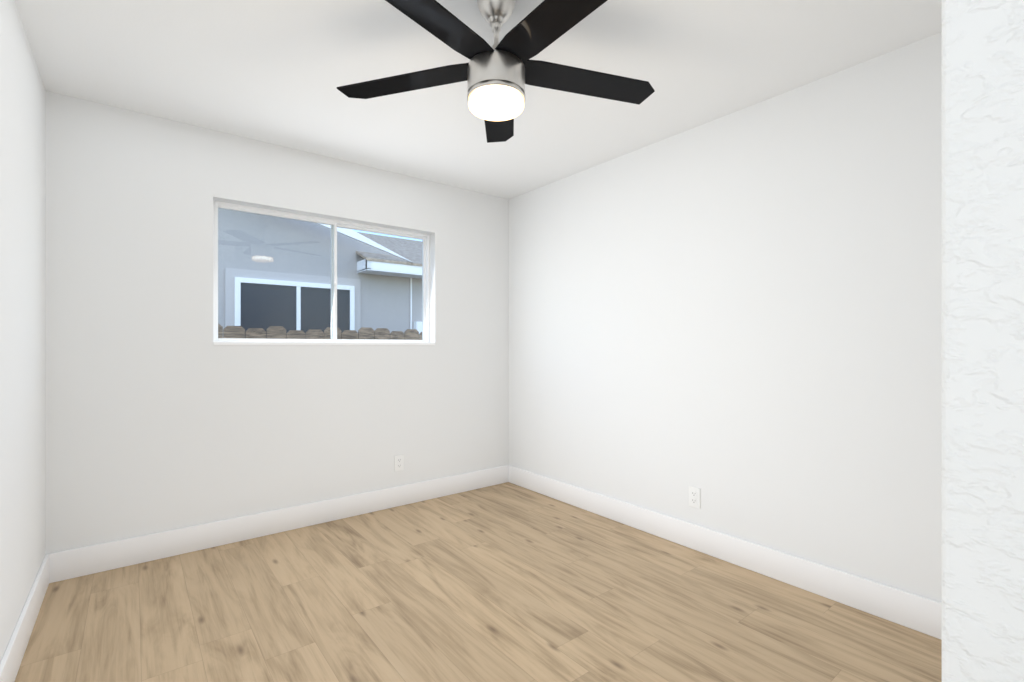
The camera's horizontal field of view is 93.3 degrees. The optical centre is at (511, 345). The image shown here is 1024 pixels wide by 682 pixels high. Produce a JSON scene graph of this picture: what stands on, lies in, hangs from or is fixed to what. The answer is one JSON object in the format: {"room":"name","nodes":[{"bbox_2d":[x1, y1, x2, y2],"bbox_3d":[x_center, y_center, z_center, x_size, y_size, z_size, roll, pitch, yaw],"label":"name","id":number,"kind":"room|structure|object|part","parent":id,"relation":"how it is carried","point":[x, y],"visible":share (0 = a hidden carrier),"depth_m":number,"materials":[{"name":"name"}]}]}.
{"room":"empty bedroom","nodes":[
{"label":"empty bedroom","id":0,"kind":"room"},
{"bbox_2d":[0,0,45,662],"bbox_3d":[-1.167,-0.040,0.807,0.160,2.440,3.910,0,0,-38],"label":"wall","id":1,"kind":"structure","parent":0,"point":[22,322],"depth_m":1.86,"materials":[{"name":"white paint"}]},
{"bbox_2d":[0,555,48,681],"bbox_3d":[-1.143,1.107,0.918,0.014,0.145,3.736,0,0,-38],"label":"baseboard","id":2,"kind":"structure","parent":1,"relation":"attached to","point":[11,660],"depth_m":1.86,"materials":[{"name":"white wood"}]},
{"bbox_2d":[46,91,508,553],"bbox_3d":[-1.218,-0.040,3.353,3.220,2.440,0.160,0,0,-38],"label":"wall","id":3,"kind":"structure","parent":0,"point":[163,413],"depth_m":2.83,"materials":[{"name":"white paint"}]},
{"bbox_2d":[46,465,508,582],"bbox_3d":[-1.165,1.107,3.284,2.900,0.145,0.014,0,0,-38],"label":"baseboard","id":4,"kind":"structure","parent":3,"relation":"attached to","point":[80,561],"depth_m":2.94,"materials":[{"name":"white wood"}]},
{"bbox_2d":[213,201,429,341],"bbox_3d":[-1.247,-0.438,3.381,1.470,0.865,0.070,0,0,-38],"label":"window","id":5,"kind":"structure","parent":3,"relation":"in","point":[427,236],"depth_m":3.34,"materials":[{"name":"white plastic"}]},
{"bbox_3d":[-1.513,-0.438,3.149,0.733,0.833,0.026,0,0,-38],"label":"window sash left","id":6,"kind":"part","parent":5,"relation":"part of","materials":[{"name":"white plastic"}]},
{"bbox_3d":[-1.513,-0.438,3.149,0.699,0.799,0.004,0,0,-38],"label":"sash glass","id":7,"kind":"part","parent":5,"relation":"part of","materials":[{"name":"clear glass"}]},
{"bbox_2d":[333,276,336,284],"bbox_3d":[-1.221,-0.445,3.348,0.024,0.060,0.022,0,0,-38],"label":"window latch","id":8,"kind":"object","parent":5,"relation":"attached to","point":[334,280],"depth_m":3.35,"materials":[{"name":"white plastic"}]},
{"bbox_3d":[-0.976,-0.438,3.606,0.733,0.833,0.026,0,0,-38],"label":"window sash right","id":9,"kind":"part","parent":5,"relation":"part of","materials":[{"name":"white plastic"}]},
{"bbox_3d":[-0.976,-0.438,3.606,0.699,0.799,0.004,0,0,-38],"label":"sash glass","id":10,"kind":"part","parent":5,"relation":"part of","materials":[{"name":"clear glass"}]},
{"bbox_2d":[213,342,434,344],"bbox_3d":[-1.197,-0.010,3.318,1.470,0.020,0.091,0,0,-38],"label":"window ledge","id":11,"kind":"object","parent":3,"relation":"attached to","point":[323,343],"visible":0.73,"depth_m":3.22,"materials":[{"name":"white paint"}]},
{"bbox_2d":[395,454,403,470],"bbox_3d":[-0.828,0.865,3.551,0.072,0.116,0.009,0,0,-38],"label":"electrical outlet","id":12,"kind":"object","parent":3,"relation":"attached to","point":[399,462],"visible":1,"depth_m":3.55,"materials":[{"name":"white plastic"}]},
{"bbox_2d":[14,482,941,681],"bbox_3d":[-0.012,1.240,1.814,3.220,0.120,4.070,0,0,-38],"label":"floor","id":13,"kind":"structure","parent":0,"point":[507,582],"depth_m":2.13,"materials":[{"name":"brown wood"}]},
{"bbox_2d":[15,0,941,198],"bbox_3d":[-0.012,-1.330,1.814,3.220,0.140,4.070,0,0,-38],"label":"ceiling","id":14,"kind":"structure","parent":0,"point":[277,72],"depth_m":2.18,"materials":[{"name":"white paint"}]},
{"bbox_2d":[337,0,654,142],"bbox_3d":[-0.031,-1.055,1.709,1.253,0.410,1.201,0,0,-38],"label":"fan","id":15,"kind":"object","parent":14,"relation":"hanging from","point":[497,76],"visible":1,"depth_m":1.70,"materials":[{"name":"black wood"}]},
{"bbox_3d":[-0.388,-1.010,1.850,0.424,0.023,0.540,0,0,-38],"label":"blade","id":16,"kind":"part","parent":15,"relation":"part of","materials":[{"name":"black wood"}]},
{"bbox_3d":[-0.256,-1.010,1.464,0.597,0.023,0.274,0,0,-38],"label":"blade","id":17,"kind":"part","parent":15,"relation":"part of","materials":[{"name":"black wood"}]},
{"bbox_3d":[-0.057,-1.089,1.750,0.100,0.143,0.100,0,0,-38],"label":"rod","id":18,"kind":"part","parent":15,"relation":"part of","materials":[{"name":"silver metal"}]},
{"bbox_3d":[-0.057,-0.953,1.750,0.209,0.129,0.209,0,0,-38],"label":"motor","id":19,"kind":"part","parent":15,"relation":"part of","materials":[{"name":"silver metal"}]},
{"bbox_3d":[-0.065,-1.010,2.094,0.430,0.023,0.534,0,0,-38],"label":"blade","id":20,"kind":"part","parent":15,"relation":"part of","materials":[{"name":"black wood"}]},
{"bbox_3d":[0.148,-1.010,1.468,0.147,0.023,0.600,0,0,-38],"label":"blade","id":21,"kind":"part","parent":15,"relation":"part of","materials":[{"name":"black wood"}]},
{"bbox_3d":[0.272,-1.010,1.859,0.592,0.023,0.296,0,0,-38],"label":"blade","id":22,"kind":"part","parent":15,"relation":"part of","materials":[{"name":"black wood"}]},
{"bbox_2d":[509,32,941,602],"bbox_3d":[1.241,-0.040,2.695,0.160,2.440,3.910,0,0,-38],"label":"wall","id":23,"kind":"structure","parent":0,"point":[735,317],"depth_m":2.49,"materials":[{"name":"white paint"}]},
{"bbox_2d":[689,486,699,508],"bbox_3d":[1.054,0.880,2.796,0.009,0.116,0.072,0,0,-38],"label":"electrical outlet","id":24,"kind":"object","parent":23,"relation":"attached to","point":[694,496],"visible":1,"depth_m":2.79,"materials":[{"name":"white plastic"}]},
{"bbox_2d":[509,465,941,639],"bbox_3d":[0.944,1.107,2.933,0.014,0.145,3.140,0,0,-38],"label":"baseboard","id":25,"kind":"structure","parent":23,"relation":"attached to","point":[907,609],"depth_m":2.48,"materials":[{"name":"white wood"}]},
{"bbox_2d":[942,0,1023,681],"bbox_3d":[0.804,-0.040,0.450,0.120,2.440,0.596,0,0,-38],"label":"wall","id":26,"kind":"structure","parent":0,"point":[982,340],"depth_m":0.61,"materials":[{"name":"white paint"}]},
{"label":"outside","id":27,"kind":"structure","parent":0,"visible":0},
{"bbox_3d":[-6.551,1.630,15.907,34.000,0.100,26.000,0,0,-38],"label":"yard","id":28,"kind":"structure","parent":27,"visible":0},
{"bbox_2d":[218,323,421,339],"bbox_3d":[-1.644,0.682,5.748,13.186,1.797,0.055,0,0,-38],"label":"fence","id":29,"kind":"object","parent":28,"relation":"on","point":[282,330],"depth_m":5.29,"materials":[{"name":"stone"}]},
{"bbox_2d":[218,208,421,332],"bbox_3d":[-2.309,-0.765,8.877,20.000,4.690,0.200,0,0,-38],"label":"facade","id":30,"kind":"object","parent":28,"relation":"on","point":[260,257],"depth_m":7.93,"materials":[{"name":"grey paint"}]},
{"bbox_2d":[225,268,360,332],"bbox_3d":[-3.462,-0.360,7.827,2.050,1.580,0.030,0,0,-38],"label":"window trim","id":31,"kind":"object","parent":30,"relation":"attached to","point":[238,273],"depth_m":7.61,"materials":[{"name":"grey"}]},
{"bbox_2d":[234,277,354,329],"bbox_3d":[-3.443,-0.360,7.803,1.810,1.320,0.050,0,0,-38],"label":"window frame","id":32,"kind":"object","parent":30,"relation":"attached to","point":[284,283],"depth_m":7.77,"materials":[{"name":"white"}]},
{"bbox_2d":[241,283,349,333],"bbox_3d":[-3.446,-0.360,7.807,1.770,1.280,0.010,0,0,-38],"label":"window pane","id":33,"kind":"object","parent":32,"relation":"in","point":[248,319],"depth_m":7.72,"materials":[{"name":"grey glass"}]},
{"bbox_2d":[356,232,421,265],"bbox_3d":[0.902,-1.965,12.398,10.600,1.090,2.720,0,0,-38],"label":"shingles","id":34,"kind":"object","parent":30,"relation":"on","point":[403,248],"depth_m":9.68,"materials":[{"name":"grey"}]},
{"bbox_2d":[317,223,412,262],"bbox_3d":[-3.230,-2.180,7.418,3.769,1.448,0.040,0,0,-38],"label":"rake","id":35,"kind":"object","parent":34,"relation":"attached to","point":[355,234],"depth_m":7.98,"materials":[{"name":"white"}]},
{"bbox_2d":[357,259,421,278],"bbox_3d":[1.598,-1.355,11.527,10.580,0.190,0.450,0,0,-38],"label":"eave","id":36,"kind":"object","parent":30,"relation":"attached to","point":[366,265],"depth_m":8.39,"materials":[{"name":"white"}]},
{"bbox_2d":[410,278,421,333],"bbox_3d":[-1.737,-0.670,9.122,0.356,1.200,0.120,0,0,-38],"label":"downspout","id":37,"kind":"object","parent":30,"relation":"attached to","point":[419,327],"depth_m":9.04,"materials":[{"name":"white metal"}]}
]}

